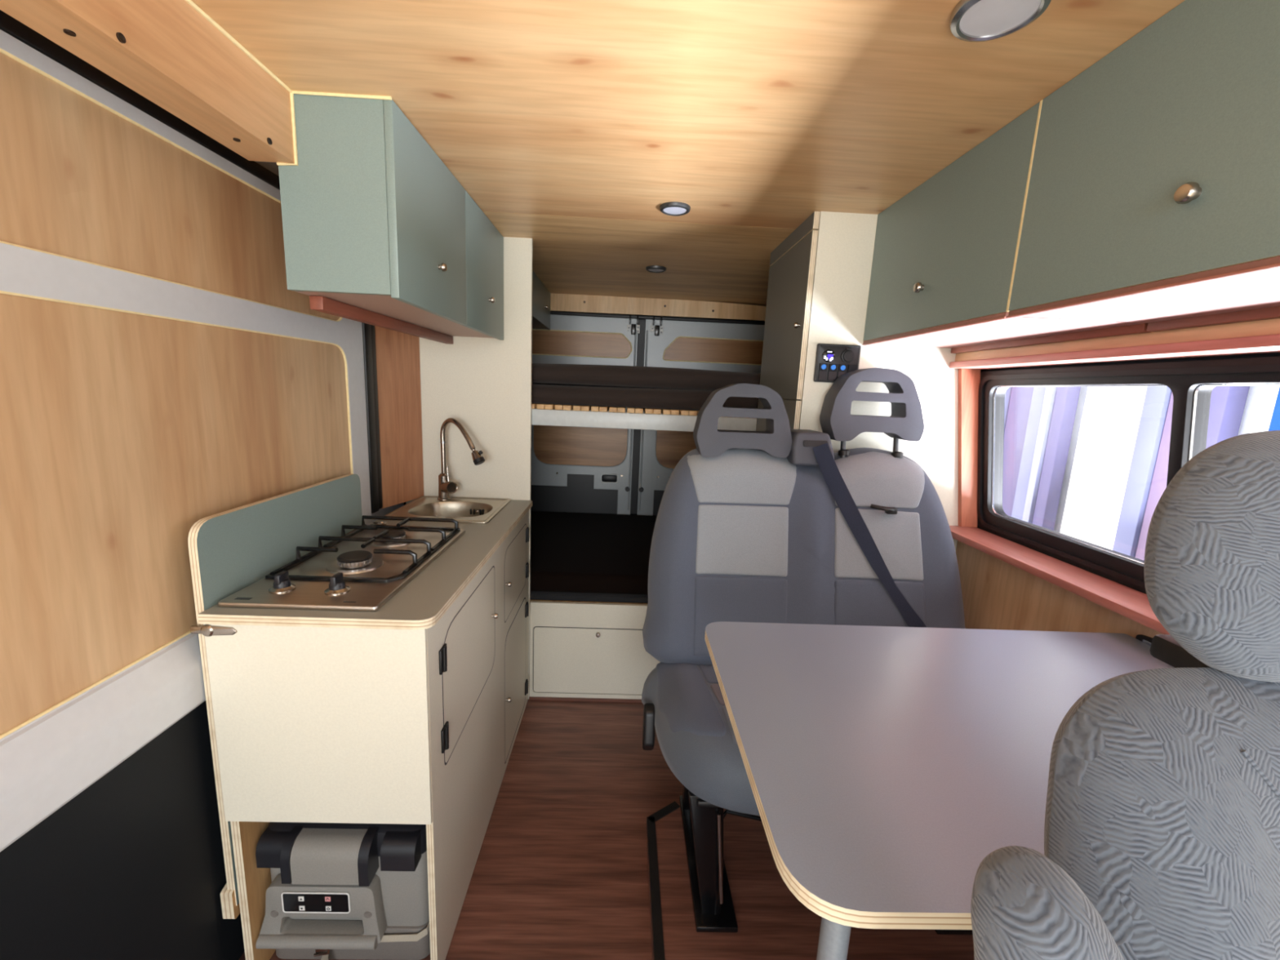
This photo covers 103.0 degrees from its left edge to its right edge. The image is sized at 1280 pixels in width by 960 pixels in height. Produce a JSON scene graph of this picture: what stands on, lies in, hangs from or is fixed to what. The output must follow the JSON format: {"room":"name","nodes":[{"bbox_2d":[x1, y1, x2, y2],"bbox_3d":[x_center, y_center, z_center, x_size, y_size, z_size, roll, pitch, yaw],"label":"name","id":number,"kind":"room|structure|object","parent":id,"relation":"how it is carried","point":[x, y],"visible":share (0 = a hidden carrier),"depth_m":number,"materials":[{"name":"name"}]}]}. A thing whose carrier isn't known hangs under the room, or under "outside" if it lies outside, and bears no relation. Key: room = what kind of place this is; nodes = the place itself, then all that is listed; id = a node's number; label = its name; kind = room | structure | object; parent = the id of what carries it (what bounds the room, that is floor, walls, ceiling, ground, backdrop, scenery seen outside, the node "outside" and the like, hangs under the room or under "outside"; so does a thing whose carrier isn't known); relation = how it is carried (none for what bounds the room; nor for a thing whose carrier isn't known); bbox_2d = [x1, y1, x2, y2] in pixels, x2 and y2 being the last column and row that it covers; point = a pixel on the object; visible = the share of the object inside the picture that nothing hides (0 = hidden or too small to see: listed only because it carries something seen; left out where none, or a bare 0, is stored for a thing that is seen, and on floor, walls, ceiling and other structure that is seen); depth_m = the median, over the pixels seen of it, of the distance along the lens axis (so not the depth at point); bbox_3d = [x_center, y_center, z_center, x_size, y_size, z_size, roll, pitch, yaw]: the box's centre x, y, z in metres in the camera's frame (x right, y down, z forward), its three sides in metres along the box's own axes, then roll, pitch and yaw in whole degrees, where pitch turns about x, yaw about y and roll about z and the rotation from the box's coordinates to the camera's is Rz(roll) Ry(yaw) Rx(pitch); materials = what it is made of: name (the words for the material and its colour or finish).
{"room":"vehicle interior","nodes":[
{"label":"vehicle interior","id":0,"kind":"room"},
{"bbox_2d":[254,160,404,523],"bbox_3d":[-0.977,0.109,1.487,0.045,1.904,3.660,2,10,-2],"label":"shell","id":1,"kind":"object","parent":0,"point":[272,166],"depth_m":1.85,"materials":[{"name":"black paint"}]},
{"bbox_2d":[0,9,382,959],"bbox_3d":[-0.894,0.262,0.766,0.085,1.860,2.182,2,10,-2],"label":"door","id":2,"kind":"structure","parent":1,"relation":"attached to","point":[162,373],"depth_m":0.88,"materials":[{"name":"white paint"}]},
{"bbox_2d":[374,325,423,508],"bbox_3d":[-0.895,-0.410,1.871,0.023,1.007,0.238,5,10,13],"label":"wall","id":3,"kind":"structure","parent":0,"point":[397,353],"depth_m":1.89,"materials":[{"name":"brown wood"}]},
{"bbox_2d":[238,699,683,959],"bbox_3d":[0.039,1.123,1.597,2.170,0.040,3.850,2,10,-2],"label":"floor","id":4,"kind":"structure","parent":0,"point":[561,870],"depth_m":1.54,"materials":[{"name":"wood"}]},
{"bbox_2d":[255,822,430,959],"bbox_3d":[-0.685,0.918,1.419,0.370,0.358,0.590,2,10,-2],"label":"portable toilet","id":5,"kind":"object","parent":4,"relation":"on","point":[340,888],"visible":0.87,"depth_m":1.15,"materials":[{"name":"grey plastic"}]},
{"bbox_2d":[313,922,429,959],"bbox_3d":[-0.685,1.022,1.379,0.375,0.167,0.447,2,10,-2],"label":"strap","id":6,"kind":"object","parent":5,"relation":"attached to","point":[409,937],"visible":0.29,"depth_m":1.19,"materials":[{"name":"beige plastic"}]},
{"bbox_2d":[203,510,528,959],"bbox_3d":[-0.663,0.622,1.616,0.447,0.874,1.096,2,10,-2],"label":"base cabinet","id":7,"kind":"object","parent":4,"relation":"on","point":[313,724],"visible":0.99,"depth_m":1.07,"materials":[{"name":"beige laminate"}]},
{"bbox_2d":[190,624,237,636],"bbox_3d":[-0.835,0.295,0.996,0.091,0.026,0.014,2,10,-2],"label":"turn latch","id":8,"kind":"object","parent":7,"relation":"attached to","point":[207,630],"visible":1,"depth_m":0.99,"materials":[{"name":"silver metal"}]},
{"bbox_2d":[187,473,362,919],"bbox_3d":[-0.890,0.472,1.344,0.028,0.898,0.617,2,10,-2],"label":"backsplash","id":9,"kind":"structure","parent":7,"relation":"attached to","point":[231,550],"depth_m":1.12,"materials":[{"name":"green laminate"}]},
{"bbox_2d":[197,499,532,630],"bbox_3d":[-0.647,0.182,1.535,0.445,0.020,1.102,2,10,-2],"label":"countertop","id":10,"kind":"structure","parent":7,"relation":"on","point":[424,600],"depth_m":1.10,"materials":[{"name":"grey laminate"}]},
{"bbox_2d":[217,515,465,611],"bbox_3d":[-0.693,0.182,1.299,0.315,0.056,0.580,2,10,-2],"label":"gas hob","id":11,"kind":"object","parent":10,"relation":"in","point":[362,569],"visible":1,"depth_m":1.21,"materials":[{"name":"metal"}]},
{"bbox_2d":[265,524,460,582],"bbox_3d":[-0.696,0.185,1.358,0.295,0.007,0.445,2,10,-2],"label":"support","id":12,"kind":"object","parent":11,"relation":"on","point":[313,566],"depth_m":1.27,"materials":[{"name":"black metal"}]},
{"bbox_2d":[369,521,386,524],"bbox_3d":[-0.836,0.141,1.629,0.049,0.011,0.029,2,10,-2],"label":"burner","id":13,"kind":"object","parent":10,"relation":"on","point":[380,522],"visible":0.76,"depth_m":1.62,"materials":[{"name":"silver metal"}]},
{"bbox_2d":[384,495,511,523],"bbox_3d":[-0.699,0.156,1.893,0.358,0.111,0.372,2,10,-2],"label":"sink","id":14,"kind":"object","parent":10,"relation":"in","point":[462,509],"visible":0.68,"depth_m":1.96,"materials":[{"name":"metal"}]},
{"bbox_2d":[408,502,492,516],"bbox_3d":[-0.691,0.160,1.880,0.283,0.110,0.239,2,10,-2],"label":"basin","id":15,"kind":"object","parent":14,"relation":"in","point":[420,508],"depth_m":1.97,"materials":[{"name":"metal"}]},
{"bbox_2d":[437,417,484,500],"bbox_3d":[-0.695,-0.074,1.952,0.223,0.324,0.064,7,11,25],"label":"tap","id":16,"kind":"object","parent":10,"relation":"on","point":[446,487],"visible":1,"depth_m":1.97,"materials":[{"name":"silver metal"}]},
{"bbox_2d":[437,472,451,500],"bbox_3d":[-0.773,0.024,2.011,0.054,0.105,0.054,2,10,-2],"label":"tap","id":17,"kind":"object","parent":16,"relation":"on","point":[443,477],"depth_m":1.99,"materials":[{"name":"silver metal"}]},
{"bbox_2d":[528,599,659,702],"bbox_3d":[-0.008,0.666,2.761,1.978,0.452,1.138,2,10,-2],"label":"bed base","id":18,"kind":"object","parent":4,"relation":"on","point":[580,651],"visible":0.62,"depth_m":2.21,"materials":[{"name":"beige laminate"}]},
{"bbox_2d":[530,511,657,603],"bbox_3d":[0.007,0.378,2.738,1.965,0.122,1.112,2,10,-2],"label":"mattress","id":19,"kind":"object","parent":18,"relation":"on","point":[575,557],"visible":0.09,"depth_m":2.41,"materials":[{"name":"fabric"}]},
{"bbox_2d":[755,211,819,431],"bbox_3d":[0.706,0.111,1.905,0.515,1.903,0.466,2,10,-2],"label":"wardrobe","id":20,"kind":"object","parent":4,"relation":"on","point":[792,263],"visible":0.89,"depth_m":1.69,"materials":[{"name":"grey laminate"}]},
{"bbox_2d":[646,804,973,959],"bbox_3d":[0.530,1.140,1.235,1.001,0.095,0.765,2,10,-2],"label":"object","id":21,"kind":"structure","parent":4,"relation":"on","point":[773,924],"depth_m":1.24,"materials":[{"name":"wood"}]},
{"bbox_2d":[646,801,679,959],"bbox_3d":[0.081,1.081,1.215,0.105,0.019,0.771,2,10,-2],"label":"trim","id":22,"kind":"structure","parent":21,"relation":"attached to","point":[655,903],"depth_m":1.33,"materials":[{"name":"black plastic"}]},
{"bbox_2d":[641,367,973,934],"bbox_3d":[0.520,0.374,1.376,1.006,1.359,0.618,2,10,-2],"label":"seat","id":23,"kind":"object","parent":21,"relation":"on","point":[773,525],"visible":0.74,"depth_m":1.46,"materials":[{"name":"fabric"}]},
{"bbox_2d":[641,665,759,815],"bbox_3d":[0.512,0.646,1.350,1.001,0.157,0.471,2,10,-2],"label":"seat cushion","id":24,"kind":"object","parent":23,"relation":"on","point":[685,705],"depth_m":1.23,"materials":[{"name":"grey fabric"}]},
{"bbox_2d":[704,621,1173,959],"bbox_3d":[0.583,0.805,0.870,0.927,0.885,0.610,2,10,-2],"label":"table","id":25,"kind":"object","parent":4,"relation":"on","point":[883,765],"visible":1,"depth_m":0.71,"materials":[{"name":"grey laminate"}]},
{"bbox_2d":[970,430,1279,959],"bbox_3d":[0.493,0.679,0.220,0.605,1.350,0.771,2,10,-2],"label":"seat","id":26,"kind":"object","parent":4,"relation":"on","point":[1162,828],"visible":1,"depth_m":0.38,"materials":[{"name":"grey fabric"}]},
{"bbox_2d":[405,236,533,699],"bbox_3d":[-0.699,0.018,2.077,0.503,1.904,0.018,2,10,-2],"label":"wall","id":27,"kind":"structure","parent":0,"point":[483,384],"depth_m":2.01,"materials":[{"name":"white paint"}]},
{"bbox_2d":[553,305,766,515],"bbox_3d":[0.033,-0.160,3.270,2.170,1.904,0.029,2,10,-2],"label":"wall","id":28,"kind":"structure","parent":0,"point":[641,336],"depth_m":3.24,"materials":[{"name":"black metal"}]},
{"bbox_2d":[530,314,639,515],"bbox_3d":[-0.519,-0.137,3.213,0.966,1.770,0.060,2,10,-2],"label":"door","id":29,"kind":"structure","parent":28,"relation":"in","point":[575,469],"depth_m":3.21,"materials":[{"name":"grey paint"}]},
{"bbox_2d":[550,311,764,324],"bbox_3d":[0.036,-0.978,3.060,1.960,0.018,0.020,2,10,-2],"label":"trim","id":30,"kind":"structure","parent":28,"relation":"attached to","point":[557,313],"depth_m":3.06,"materials":[{"name":"black rubber"}]},
{"bbox_2d":[550,293,766,320],"bbox_3d":[0.044,-1.036,3.046,1.970,0.100,0.021,2,10,-2],"label":"trim","id":31,"kind":"structure","parent":28,"relation":"attached to","point":[558,302],"depth_m":3.04,"materials":[{"name":"brown wood"}]},
{"bbox_2d":[636,316,764,515],"bbox_3d":[0.472,-0.099,3.246,0.950,1.770,0.060,2,10,-2],"label":"door","id":32,"kind":"structure","parent":28,"relation":"in","point":[700,345],"depth_m":3.14,"materials":[{"name":"grey paint"}]},
{"bbox_2d":[191,0,1185,305],"bbox_3d":[0.111,-0.803,1.359,2.150,0.030,3.650,2,10,-2],"label":"ceiling","id":33,"kind":"structure","parent":0,"point":[770,113],"depth_m":0.96,"materials":[{"name":"brown wood"}]},
{"bbox_2d":[0,0,294,163],"bbox_3d":[-0.707,-0.565,0.269,0.091,0.132,1.484,2,10,-2],"label":"wooden beam","id":34,"kind":"structure","parent":33,"relation":"attached to","point":[166,52],"depth_m":0.76,"materials":[{"name":"brown wood"}]},
{"bbox_2d":[185,0,391,165],"bbox_3d":[-0.584,-0.559,0.275,0.228,0.136,1.488,2,10,-2],"label":"trim","id":35,"kind":"structure","parent":33,"relation":"attached to","point":[190,2],"depth_m":0.99,"materials":[{"name":"beige wood"}]},
{"bbox_2d":[278,93,503,344],"bbox_3d":[-0.612,-0.638,1.484,0.248,0.400,0.921,2,10,-2],"label":"upper cabinet","id":36,"kind":"object","parent":33,"relation":"attached to","point":[378,230],"visible":1,"depth_m":1.05,"materials":[{"name":"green laminate"}]},
{"bbox_2d":[532,270,551,329],"bbox_3d":[-0.708,-0.914,2.481,0.419,0.208,1.090,2,10,-2],"label":"upper cabinet","id":37,"kind":"object","parent":33,"relation":"attached to","point":[541,295],"visible":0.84,"depth_m":2.71,"materials":[{"name":"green laminate"}]},
{"bbox_2d":[645,265,666,272],"bbox_3d":[0.072,-0.947,2.288,0.092,0.012,0.092,2,10,-2],"label":"recessed light","id":38,"kind":"object","parent":33,"relation":"in","point":[652,268],"visible":1,"depth_m":2.27,"materials":[{"name":"silver metal"}]},
{"bbox_2d":[648,268,663,271],"bbox_3d":[0.072,-0.944,2.288,0.072,0.001,0.072,2,10,-2],"label":"diffuser","id":39,"kind":"object","parent":38,"relation":"attached to","point":[649,269],"depth_m":2.29,"materials":[{"name":"white plastic"}]},
{"bbox_2d":[659,201,690,216],"bbox_3d":[0.105,-0.811,1.525,0.092,0.012,0.092,2,10,-2],"label":"recessed light","id":40,"kind":"object","parent":33,"relation":"in","point":[670,208],"visible":1,"depth_m":1.51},
{"bbox_2d":[662,207,686,213],"bbox_3d":[0.105,-0.808,1.526,0.072,0.001,0.072,2,10,-2],"label":"diffuser","id":41,"kind":"object","parent":40,"relation":"attached to","point":[665,210],"depth_m":1.53,"materials":[{"name":"white plastic"}]},
{"bbox_2d":[949,0,1051,41],"bbox_3d":[0.497,-0.649,0.705,0.120,0.012,0.120,2,10,-2],"label":"recessed light","id":42,"kind":"object","parent":33,"relation":"in","point":[970,20],"visible":1,"depth_m":0.71,"materials":[{"name":"silver metal"}]},
{"bbox_2d":[960,0,1040,35],"bbox_3d":[0.497,-0.646,0.705,0.094,0.001,0.094,2,10,-2],"label":"diffuser","id":43,"kind":"object","parent":42,"relation":"attached to","point":[977,17],"depth_m":0.71,"materials":[{"name":"white plastic"}]},
{"bbox_2d":[862,102,1151,353],"bbox_3d":[0.862,-0.537,1.250,0.356,0.388,0.600,2,10,-2],"label":"upper cabinet","id":44,"kind":"object","parent":33,"relation":"attached to","point":[944,251],"visible":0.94,"depth_m":1.15,"materials":[{"name":"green laminate"}]},
{"bbox_2d":[1006,0,1279,332],"bbox_3d":[0.887,-0.370,0.311,0.356,0.388,1.296,2,10,-2],"label":"upper cabinet","id":45,"kind":"object","parent":33,"relation":"attached to","point":[1153,194],"visible":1,"depth_m":0.71,"materials":[{"name":"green laminate"}]},
{"bbox_2d":[1006,99,1042,311],"bbox_3d":[0.720,-0.502,0.944,0.017,0.362,0.005,2,10,-2],"label":"trim","id":46,"kind":"structure","parent":45,"relation":"attached to","point":[1041,101],"depth_m":0.94,"materials":[{"name":"beige wood"}]},
{"bbox_2d":[955,318,1279,361],"bbox_3d":[1.042,-0.224,0.619,0.065,0.056,1.963,2,10,-2],"label":"trim","id":47,"kind":"structure","parent":45,"relation":"attached to","point":[1268,326],"depth_m":1.01,"materials":[{"name":"brown wood"}]},
{"bbox_2d":[798,211,958,550],"bbox_3d":[0.808,0.153,1.687,0.632,1.904,0.018,2,10,-2],"label":"wall","id":48,"kind":"structure","parent":0,"point":[845,246],"depth_m":1.58,"materials":[{"name":"beige laminate"}]},
{"bbox_2d":[813,343,861,382],"bbox_3d":[0.611,-0.359,1.571,0.136,0.116,0.020,2,10,-2],"label":"switch panel","id":49,"kind":"object","parent":48,"relation":"attached to","point":[833,361],"visible":0.93,"depth_m":1.57,"materials":[{"name":"black plastic"}]},
{"bbox_2d":[817,363,828,379],"bbox_3d":[0.565,-0.335,1.569,0.024,0.048,0.010,2,10,-2],"label":"rocker switch","id":50,"kind":"object","parent":49,"relation":"attached to","point":[823,368],"depth_m":1.57,"materials":[{"name":"black"}]},
{"bbox_2d":[827,364,837,380],"bbox_3d":[0.595,-0.334,1.570,0.024,0.048,0.010,2,10,-2],"label":"rocker switch","id":51,"kind":"object","parent":49,"relation":"attached to","point":[832,368],"depth_m":1.57,"materials":[{"name":"black"}]},
{"bbox_2d":[837,364,847,377],"bbox_3d":[0.625,-0.332,1.571,0.024,0.048,0.010,2,10,-2],"label":"rocker switch","id":52,"kind":"object","parent":49,"relation":"attached to","point":[842,368],"depth_m":1.57,"materials":[{"name":"black"}]},
{"bbox_2d":[847,364,857,373],"bbox_3d":[0.655,-0.331,1.573,0.024,0.048,0.010,2,10,-2],"label":"rocker switch","id":53,"kind":"object","parent":49,"relation":"attached to","point":[850,367],"depth_m":1.57,"materials":[{"name":"black plastic"}]},
{"bbox_2d":[949,333,1279,369],"bbox_3d":[1.040,-0.186,0.626,0.096,0.020,1.963,2,10,-2],"label":"trim","id":54,"kind":"structure","parent":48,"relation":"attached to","point":[1266,344],"depth_m":1.01,"materials":[{"name":"red wood"}]},
{"bbox_2d":[955,540,1163,638],"bbox_3d":[1.078,0.808,0.803,0.032,0.945,1.962,2,10,-2],"label":"wall","id":55,"kind":"structure","parent":0,"point":[997,594],"depth_m":1.42,"materials":[{"name":"brown wood"}]},
{"bbox_2d":[949,525,1170,635],"bbox_3d":[1.067,0.332,0.718,0.125,0.020,1.963,2,10,-2],"label":"trim","id":56,"kind":"structure","parent":55,"relation":"attached to","point":[1131,603],"depth_m":1.23,"materials":[{"name":"red wood"}]},
{"bbox_2d":[1135,634,1152,645],"bbox_3d":[1.065,0.369,1.000,0.013,0.060,0.185,2,10,-2],"label":"wall bracket","id":57,"kind":"object","parent":55,"relation":"attached to","point":[1147,640],"visible":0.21,"depth_m":1.07,"materials":[{"name":"black plastic"}]},
{"bbox_2d":[977,352,1279,594],"bbox_3d":[1.182,0.193,1.559,0.311,1.904,3.660,2,10,-2],"label":"shell","id":58,"kind":"object","parent":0,"point":[1270,354],"depth_m":1.17,"materials":[{"name":"black plastic"}]},
{"bbox_2d":[958,355,1279,593],"bbox_3d":[1.093,0.006,1.067,0.186,0.504,1.163,2,10,-2],"label":"window","id":59,"kind":"structure","parent":58,"relation":"attached to","point":[1191,384],"depth_m":1.29,"materials":[{"name":"black rubber"}]},
{"bbox_3d":[-0.977,-0.100,2.674,0.013,1.904,1.210,2,10,-2],"label":"wall","id":60,"kind":"structure","parent":0,"visible":0},
{"bbox_2d":[531,403,756,431],"bbox_3d":[0.035,-0.340,2.600,1.975,0.084,1.085,2,10,-2],"label":"frame","id":61,"kind":"object","parent":60,"relation":"attached to","point":[551,415],"visible":0.2,"depth_m":2.06,"materials":[{"name":"grey paint"}]},
{"bbox_2d":[531,363,760,410],"bbox_3d":[0.045,-0.469,2.597,1.965,0.170,1.066,2,10,-2],"label":"mattress","id":62,"kind":"object","parent":61,"relation":"on","point":[582,384],"visible":0.51,"depth_m":2.09,"materials":[{"name":"brown fabric"}]},
{"label":"outside","id":63,"kind":"structure","parent":0,"visible":0},
{"bbox_3d":[-0.085,1.914,0.337,28.000,0.070,28.000,2,10,-2],"label":"ground","id":64,"kind":"structure","parent":63,"visible":0},
{"bbox_2d":[1002,386,1080,530],"bbox_3d":[2.449,-0.132,3.298,0.100,3.150,0.626,2,10,-2],"label":"curtain","id":65,"kind":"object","parent":64,"relation":"on","point":[1039,421],"depth_m":3.10,"materials":[{"name":"purple fabric"}]},
{"bbox_2d":[1053,385,1279,550],"bbox_3d":[2.603,-0.212,2.063,0.080,3.750,12.000,2,10,-2],"label":"wall","id":66,"kind":"structure","parent":64,"relation":"on","point":[1108,418],"depth_m":2.78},
{"bbox_2d":[1112,385,1249,560],"bbox_3d":[2.474,0.034,2.367,0.100,3.150,0.338,2,10,-2],"label":"curtain","id":67,"kind":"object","parent":64,"relation":"on","point":[1146,483],"depth_m":2.42,"materials":[{"name":"purple fabric"}]},
{"bbox_2d":[1268,386,1279,431],"bbox_3d":[2.483,0.223,1.867,0.100,2.949,0.380,2,10,-2],"label":"post","id":68,"kind":"object","parent":64,"relation":"on","point":[1274,424],"visible":0.02,"depth_m":1.96,"materials":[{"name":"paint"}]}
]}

